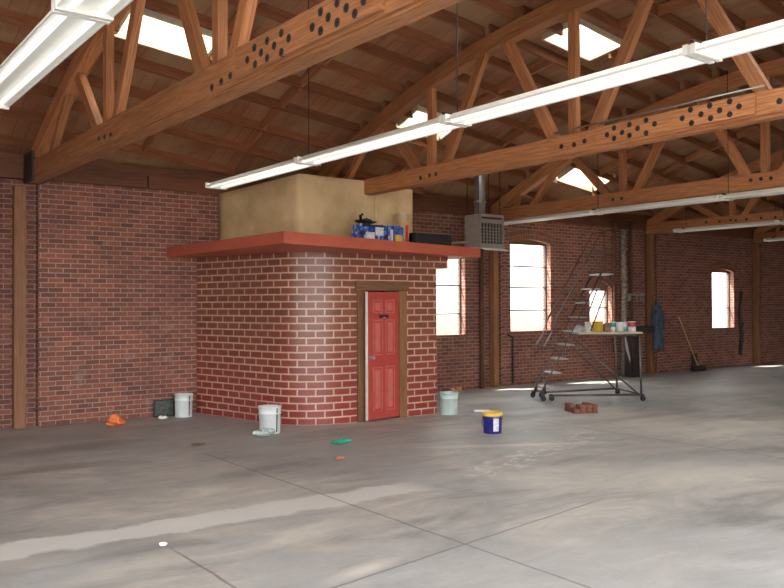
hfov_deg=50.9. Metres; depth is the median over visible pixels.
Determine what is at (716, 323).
ground
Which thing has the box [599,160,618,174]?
block
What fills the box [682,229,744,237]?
trim
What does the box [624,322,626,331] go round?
paint can
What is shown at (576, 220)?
trim
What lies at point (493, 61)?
joist
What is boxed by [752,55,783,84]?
joist
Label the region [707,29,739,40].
block
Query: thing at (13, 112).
joist
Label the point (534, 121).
block
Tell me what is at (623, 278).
pipe
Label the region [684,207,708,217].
joist
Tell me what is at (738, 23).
joist
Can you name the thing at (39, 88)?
joist
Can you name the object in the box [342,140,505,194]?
joist
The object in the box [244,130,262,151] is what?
block
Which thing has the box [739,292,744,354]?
conduit
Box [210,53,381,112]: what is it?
joist
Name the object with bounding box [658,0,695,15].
block
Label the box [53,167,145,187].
trim
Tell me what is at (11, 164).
trim
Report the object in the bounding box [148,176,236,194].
trim
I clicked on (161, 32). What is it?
skylight
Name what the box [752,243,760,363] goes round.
wooden post
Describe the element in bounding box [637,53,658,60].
block
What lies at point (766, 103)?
truss
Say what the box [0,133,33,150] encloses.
joist
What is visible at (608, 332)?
plank
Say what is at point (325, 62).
block
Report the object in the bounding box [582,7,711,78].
joist
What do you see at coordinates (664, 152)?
joist
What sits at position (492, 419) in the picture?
paint bucket
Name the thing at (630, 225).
pipe
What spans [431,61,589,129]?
joist
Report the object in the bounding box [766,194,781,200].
block
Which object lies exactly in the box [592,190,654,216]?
joist
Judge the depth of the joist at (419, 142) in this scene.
15.32 m
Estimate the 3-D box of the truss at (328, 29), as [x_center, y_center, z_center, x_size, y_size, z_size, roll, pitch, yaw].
[-1.331,-2.628,6.796,0.280,2.088,13.533,0,-1,-37]
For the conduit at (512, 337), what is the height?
1.090 m
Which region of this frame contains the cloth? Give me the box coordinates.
[330,438,352,443]
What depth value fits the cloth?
10.54 m
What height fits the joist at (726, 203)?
0.544 m
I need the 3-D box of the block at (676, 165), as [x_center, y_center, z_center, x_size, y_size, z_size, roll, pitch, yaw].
[6.282,-2.829,18.417,0.042,0.305,0.587,0,-1,-37]
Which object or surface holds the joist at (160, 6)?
on the truss at (766, 103)
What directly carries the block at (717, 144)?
attached to the joist at (743, 140)
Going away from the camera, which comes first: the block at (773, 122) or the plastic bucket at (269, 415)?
the plastic bucket at (269, 415)
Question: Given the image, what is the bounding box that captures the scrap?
[333,456,344,459]
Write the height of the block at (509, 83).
0.243 m
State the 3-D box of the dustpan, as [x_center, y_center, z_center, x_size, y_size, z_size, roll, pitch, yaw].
[8.056,1.802,21.918,0.240,0.450,0.030,0,-1,-37]
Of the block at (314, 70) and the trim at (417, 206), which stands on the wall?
the trim at (417, 206)
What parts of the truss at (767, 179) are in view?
web post, web post, web post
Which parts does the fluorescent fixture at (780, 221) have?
hanger rod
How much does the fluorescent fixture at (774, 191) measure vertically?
2.068 m
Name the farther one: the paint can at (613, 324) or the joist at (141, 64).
the paint can at (613, 324)
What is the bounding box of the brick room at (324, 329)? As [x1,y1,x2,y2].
[166,231,480,424]
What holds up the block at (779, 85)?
attached to the joist at (780, 78)
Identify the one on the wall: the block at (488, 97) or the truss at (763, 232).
the truss at (763, 232)
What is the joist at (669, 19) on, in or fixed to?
on the truss at (767, 179)
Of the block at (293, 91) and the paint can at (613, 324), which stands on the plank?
the paint can at (613, 324)
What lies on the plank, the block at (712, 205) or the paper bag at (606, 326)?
the paper bag at (606, 326)
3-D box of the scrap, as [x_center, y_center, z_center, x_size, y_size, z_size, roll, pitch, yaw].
[-0.616,1.891,9.516,0.141,0.035,0.112,0,-1,-15]
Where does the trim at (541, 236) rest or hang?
attached to the wall
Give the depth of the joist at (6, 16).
9.48 m
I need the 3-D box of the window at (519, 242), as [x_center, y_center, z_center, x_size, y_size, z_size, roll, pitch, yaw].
[3.061,-0.181,18.468,1.290,2.070,0.200,0,-1,-37]
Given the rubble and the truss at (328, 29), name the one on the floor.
the rubble
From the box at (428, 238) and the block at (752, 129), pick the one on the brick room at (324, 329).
the box at (428, 238)
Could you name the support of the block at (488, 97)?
attached to the joist at (464, 78)
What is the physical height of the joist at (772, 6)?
0.196 m
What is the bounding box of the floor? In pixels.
[0,362,783,587]
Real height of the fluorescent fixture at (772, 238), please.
1.081 m
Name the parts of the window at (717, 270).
sill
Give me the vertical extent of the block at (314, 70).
0.272 m
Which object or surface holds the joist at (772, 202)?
on the truss at (763, 232)
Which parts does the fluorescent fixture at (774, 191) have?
hanger rod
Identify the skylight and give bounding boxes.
[114,7,211,60]
[395,104,451,140]
[541,18,621,60]
[555,166,615,191]
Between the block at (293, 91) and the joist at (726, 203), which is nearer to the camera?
the block at (293, 91)
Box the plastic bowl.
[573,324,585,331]
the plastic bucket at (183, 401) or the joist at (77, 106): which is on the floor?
the plastic bucket at (183, 401)
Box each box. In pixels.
[219,173,412,239]
[409,232,450,245]
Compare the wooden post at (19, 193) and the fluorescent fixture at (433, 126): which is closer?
the fluorescent fixture at (433, 126)
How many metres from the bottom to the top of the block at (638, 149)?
0.293 m
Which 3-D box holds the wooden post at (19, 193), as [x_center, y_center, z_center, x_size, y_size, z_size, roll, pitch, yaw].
[-5.458,0.188,12.049,0.170,3.540,0.150,0,-1,-37]
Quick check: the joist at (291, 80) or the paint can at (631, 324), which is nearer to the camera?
the joist at (291, 80)
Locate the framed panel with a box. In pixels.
[153,399,174,416]
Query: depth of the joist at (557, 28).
11.23 m
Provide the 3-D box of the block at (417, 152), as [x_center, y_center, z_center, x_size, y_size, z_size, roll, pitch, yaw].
[0.440,-2.558,15.021,0.042,0.333,0.594,0,-1,-37]
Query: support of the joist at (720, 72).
on the truss at (656, 224)
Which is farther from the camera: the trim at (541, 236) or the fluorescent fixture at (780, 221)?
the trim at (541, 236)
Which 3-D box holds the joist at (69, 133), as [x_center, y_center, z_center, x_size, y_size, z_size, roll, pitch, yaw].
[-3.812,-2.223,12.863,0.103,0.422,3.286,-1,-1,43]
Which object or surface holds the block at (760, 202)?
attached to the joist at (772, 202)
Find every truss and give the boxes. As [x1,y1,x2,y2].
[24,0,462,183]
[317,0,783,194]
[490,57,783,219]
[646,149,783,233]
[752,225,783,241]
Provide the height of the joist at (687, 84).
0.336 m
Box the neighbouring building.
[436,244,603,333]
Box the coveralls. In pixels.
[651,302,664,349]
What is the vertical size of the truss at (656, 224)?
1.998 m
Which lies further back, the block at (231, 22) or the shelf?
the shelf
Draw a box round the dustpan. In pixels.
[691,353,697,365]
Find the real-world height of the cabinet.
1.220 m
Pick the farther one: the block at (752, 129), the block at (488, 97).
the block at (752, 129)
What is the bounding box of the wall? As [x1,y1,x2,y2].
[0,177,783,427]
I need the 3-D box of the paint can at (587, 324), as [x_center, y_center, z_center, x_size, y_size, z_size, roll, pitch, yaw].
[3.709,0.623,15.575,0.125,0.190,0.125,0,-1,-37]
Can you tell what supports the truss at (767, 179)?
on the wall
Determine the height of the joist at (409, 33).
0.298 m
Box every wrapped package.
[351,223,384,239]
[384,225,403,241]
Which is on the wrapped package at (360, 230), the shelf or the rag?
the rag
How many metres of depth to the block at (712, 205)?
21.50 m
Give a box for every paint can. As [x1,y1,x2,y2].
[585,322,590,331]
[610,322,615,331]
[616,322,623,331]
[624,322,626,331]
[627,321,635,331]
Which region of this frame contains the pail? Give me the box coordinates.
[592,321,602,331]
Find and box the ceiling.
[0,0,783,228]
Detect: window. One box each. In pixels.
[436,259,465,336]
[510,240,550,332]
[590,281,607,325]
[712,269,734,328]
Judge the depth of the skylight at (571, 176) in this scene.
18.25 m
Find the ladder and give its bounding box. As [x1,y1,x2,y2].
[530,229,645,400]
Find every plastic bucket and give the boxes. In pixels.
[173,393,192,417]
[258,405,280,433]
[439,391,458,414]
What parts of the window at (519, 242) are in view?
sill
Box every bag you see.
[105,413,125,425]
[252,427,274,436]
[603,323,610,331]
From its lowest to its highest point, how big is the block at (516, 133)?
0.299 m
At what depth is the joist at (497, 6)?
10.54 m
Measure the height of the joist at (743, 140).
0.379 m
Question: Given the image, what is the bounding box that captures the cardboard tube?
[395,213,408,241]
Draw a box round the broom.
[678,317,706,371]
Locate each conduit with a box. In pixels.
[479,249,483,388]
[507,334,513,382]
[553,84,764,133]
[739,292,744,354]
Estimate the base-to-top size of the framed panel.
0.275 m
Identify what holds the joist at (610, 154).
on the truss at (656, 224)
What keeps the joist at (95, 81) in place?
on the truss at (766, 103)
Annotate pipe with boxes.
[613,224,616,351]
[619,229,627,375]
[629,224,632,320]
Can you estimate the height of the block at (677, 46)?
0.159 m
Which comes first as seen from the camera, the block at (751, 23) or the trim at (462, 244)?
the block at (751, 23)
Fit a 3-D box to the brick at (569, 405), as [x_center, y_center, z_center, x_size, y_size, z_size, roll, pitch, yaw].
[2.951,1.849,13.683,0.096,0.065,0.200,0,-1,-10]
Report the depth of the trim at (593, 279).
19.77 m
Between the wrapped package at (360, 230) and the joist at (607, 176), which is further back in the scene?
the joist at (607, 176)
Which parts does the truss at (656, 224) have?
web post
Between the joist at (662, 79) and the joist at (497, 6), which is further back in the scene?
the joist at (662, 79)
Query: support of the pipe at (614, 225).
attached to the wall
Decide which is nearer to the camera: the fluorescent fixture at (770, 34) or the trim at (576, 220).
the fluorescent fixture at (770, 34)
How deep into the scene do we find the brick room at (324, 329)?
12.56 m
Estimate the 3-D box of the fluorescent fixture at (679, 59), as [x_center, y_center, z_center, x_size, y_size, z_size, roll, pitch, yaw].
[1.331,-2.617,6.552,0.340,2.101,2.500,0,-1,-37]
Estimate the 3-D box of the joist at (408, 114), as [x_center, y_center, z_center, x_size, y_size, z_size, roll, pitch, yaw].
[0.106,-2.999,13.381,0.087,0.196,0.641,-1,-1,43]
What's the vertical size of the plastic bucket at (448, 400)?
0.355 m
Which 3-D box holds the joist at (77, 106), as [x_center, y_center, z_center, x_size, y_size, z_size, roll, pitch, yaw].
[-2.922,-2.434,12.940,0.099,0.518,4.826,-1,-1,43]
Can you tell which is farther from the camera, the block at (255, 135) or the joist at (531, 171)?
the joist at (531, 171)
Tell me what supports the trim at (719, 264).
attached to the wall
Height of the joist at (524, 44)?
0.301 m
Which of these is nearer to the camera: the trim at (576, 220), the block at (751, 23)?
the block at (751, 23)
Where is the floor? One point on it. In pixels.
(681, 486)
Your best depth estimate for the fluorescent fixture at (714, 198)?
14.71 m
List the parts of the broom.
handle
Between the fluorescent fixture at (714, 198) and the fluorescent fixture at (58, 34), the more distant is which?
the fluorescent fixture at (714, 198)
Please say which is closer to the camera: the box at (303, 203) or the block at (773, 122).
the box at (303, 203)
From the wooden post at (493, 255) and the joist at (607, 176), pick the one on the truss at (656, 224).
the joist at (607, 176)
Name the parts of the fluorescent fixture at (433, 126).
fluorescent fixture, hanger rod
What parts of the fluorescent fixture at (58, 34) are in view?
fluorescent fixture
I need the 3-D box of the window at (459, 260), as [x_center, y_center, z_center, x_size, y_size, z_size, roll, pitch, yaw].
[1.157,-0.011,17.047,0.820,1.770,0.200,0,-1,-37]
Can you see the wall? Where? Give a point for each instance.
(111, 319)
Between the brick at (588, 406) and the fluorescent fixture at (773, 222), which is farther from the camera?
the fluorescent fixture at (773, 222)
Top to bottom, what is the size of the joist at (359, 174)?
0.373 m
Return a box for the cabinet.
[624,326,653,376]
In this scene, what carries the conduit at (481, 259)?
attached to the wall
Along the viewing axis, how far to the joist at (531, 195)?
18.08 m
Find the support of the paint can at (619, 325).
on the plank
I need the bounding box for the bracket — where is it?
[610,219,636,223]
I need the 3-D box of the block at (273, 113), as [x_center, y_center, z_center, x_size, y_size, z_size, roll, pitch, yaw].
[-1.875,-2.746,12.758,0.042,0.317,0.590,0,-1,-37]
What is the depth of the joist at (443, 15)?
10.90 m
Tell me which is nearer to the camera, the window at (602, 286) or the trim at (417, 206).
the trim at (417, 206)
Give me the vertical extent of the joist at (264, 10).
0.335 m
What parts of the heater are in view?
hanger rod, casing, hanger rod, hanger rod, frame, hanger rod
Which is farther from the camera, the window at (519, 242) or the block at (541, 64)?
the window at (519, 242)
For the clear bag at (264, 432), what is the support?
on the floor
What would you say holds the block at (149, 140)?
attached to the joist at (69, 133)
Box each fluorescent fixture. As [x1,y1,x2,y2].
[0,0,132,109]
[205,0,467,189]
[442,3,714,126]
[504,194,729,224]
[673,220,783,232]
[690,0,783,61]
[720,70,783,200]
[763,225,783,241]
[777,136,783,223]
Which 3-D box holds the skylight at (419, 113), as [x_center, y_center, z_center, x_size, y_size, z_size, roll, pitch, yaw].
[0.618,-3.115,14.177,0.704,0.713,1.276,-1,-1,44]
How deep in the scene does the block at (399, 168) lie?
15.41 m
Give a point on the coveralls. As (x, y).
(657, 314)
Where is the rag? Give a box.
[355,213,375,223]
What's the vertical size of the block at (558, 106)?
0.253 m
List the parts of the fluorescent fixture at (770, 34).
hanger rod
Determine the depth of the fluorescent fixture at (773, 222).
18.15 m
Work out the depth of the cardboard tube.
13.47 m
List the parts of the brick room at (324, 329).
door casing, door panel, door panel, door panel, door, door panel, door panel, door panel, door casing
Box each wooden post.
[12,185,26,428]
[489,250,498,386]
[646,234,654,372]
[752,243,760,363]
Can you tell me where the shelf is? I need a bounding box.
[627,294,645,300]
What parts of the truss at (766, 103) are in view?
web post, web post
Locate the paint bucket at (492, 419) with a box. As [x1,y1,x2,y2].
[482,410,502,433]
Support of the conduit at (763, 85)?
on the truss at (766, 103)
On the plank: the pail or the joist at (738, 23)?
the pail
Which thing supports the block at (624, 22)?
attached to the joist at (669, 19)
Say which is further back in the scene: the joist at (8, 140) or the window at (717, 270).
the window at (717, 270)
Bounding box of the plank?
[572,331,642,333]
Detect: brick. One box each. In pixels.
[565,402,574,407]
[570,408,579,413]
[576,404,585,408]
[583,404,591,408]
[590,403,597,408]
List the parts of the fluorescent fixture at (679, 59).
hanger rod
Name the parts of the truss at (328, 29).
web post, web post, web post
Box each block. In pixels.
[142,132,158,153]
[228,13,236,33]
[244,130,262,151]
[261,108,281,129]
[280,86,301,107]
[300,65,322,86]
[323,54,338,65]
[390,165,406,173]
[407,147,426,164]
[472,93,496,107]
[497,76,519,93]
[501,129,524,145]
[525,116,538,129]
[527,59,552,74]
[550,100,567,113]
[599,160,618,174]
[620,14,655,29]
[627,146,646,158]
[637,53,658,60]
[644,175,660,187]
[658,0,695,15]
[661,162,683,175]
[670,39,692,50]
[685,149,708,162]
[700,202,719,214]
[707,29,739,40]
[710,138,734,149]
[736,125,759,138]
[745,14,780,29]
[745,200,765,208]
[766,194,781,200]
[770,118,783,125]
[772,84,783,88]
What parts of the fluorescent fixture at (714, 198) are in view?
fluorescent fixture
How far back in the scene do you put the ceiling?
12.89 m
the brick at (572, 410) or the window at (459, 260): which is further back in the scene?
the window at (459, 260)
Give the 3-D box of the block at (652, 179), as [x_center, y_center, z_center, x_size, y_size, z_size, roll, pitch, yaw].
[5.922,-2.596,18.900,0.042,0.327,0.592,0,-1,-37]
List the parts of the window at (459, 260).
sill, frame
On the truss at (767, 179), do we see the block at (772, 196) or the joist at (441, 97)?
the joist at (441, 97)
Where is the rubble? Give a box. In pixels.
[449,386,461,391]
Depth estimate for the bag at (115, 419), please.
12.06 m
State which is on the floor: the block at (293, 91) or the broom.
the broom
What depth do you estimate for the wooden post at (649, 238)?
20.98 m
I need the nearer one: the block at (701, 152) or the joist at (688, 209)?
the block at (701, 152)
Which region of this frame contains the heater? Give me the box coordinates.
[451,172,507,250]
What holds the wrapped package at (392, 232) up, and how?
on the brick room at (324, 329)
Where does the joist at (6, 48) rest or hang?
on the truss at (328, 29)
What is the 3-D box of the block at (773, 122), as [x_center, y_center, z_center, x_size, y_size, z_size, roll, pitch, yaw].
[7.726,-3.491,16.484,0.042,0.213,0.564,0,-1,-37]
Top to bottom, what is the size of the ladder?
3.168 m
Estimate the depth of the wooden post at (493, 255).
17.69 m
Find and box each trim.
[0,152,783,238]
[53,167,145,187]
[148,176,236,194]
[413,201,466,214]
[451,239,464,246]
[504,229,555,243]
[545,217,634,228]
[585,271,616,288]
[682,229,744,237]
[709,260,737,271]
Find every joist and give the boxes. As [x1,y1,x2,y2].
[0,7,41,29]
[0,41,70,70]
[0,106,45,123]
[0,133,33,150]
[27,82,57,97]
[63,127,235,175]
[70,100,321,171]
[87,74,339,148]
[98,50,359,132]
[145,0,404,93]
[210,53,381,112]
[228,0,428,74]
[309,0,455,55]
[324,162,424,194]
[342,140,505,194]
[362,120,526,178]
[383,100,412,118]
[407,81,546,138]
[428,9,484,37]
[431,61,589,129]
[459,42,622,117]
[462,128,516,148]
[469,0,516,19]
[488,23,650,104]
[508,185,556,201]
[520,5,562,35]
[528,169,556,183]
[568,163,646,188]
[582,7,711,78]
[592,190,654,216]
[598,151,687,183]
[605,124,718,177]
[608,50,679,91]
[625,0,734,62]
[625,108,731,161]
[653,93,759,151]
[684,80,783,139]
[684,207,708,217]
[690,0,782,56]
[713,176,782,208]
[716,67,752,93]
[717,201,754,212]
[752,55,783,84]
[754,0,783,19]
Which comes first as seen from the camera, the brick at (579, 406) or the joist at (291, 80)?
the joist at (291, 80)
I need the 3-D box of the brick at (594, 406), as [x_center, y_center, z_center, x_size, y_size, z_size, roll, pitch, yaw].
[3.298,1.846,13.537,0.096,0.065,0.200,0,-1,-12]
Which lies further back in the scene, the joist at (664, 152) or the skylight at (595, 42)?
the joist at (664, 152)

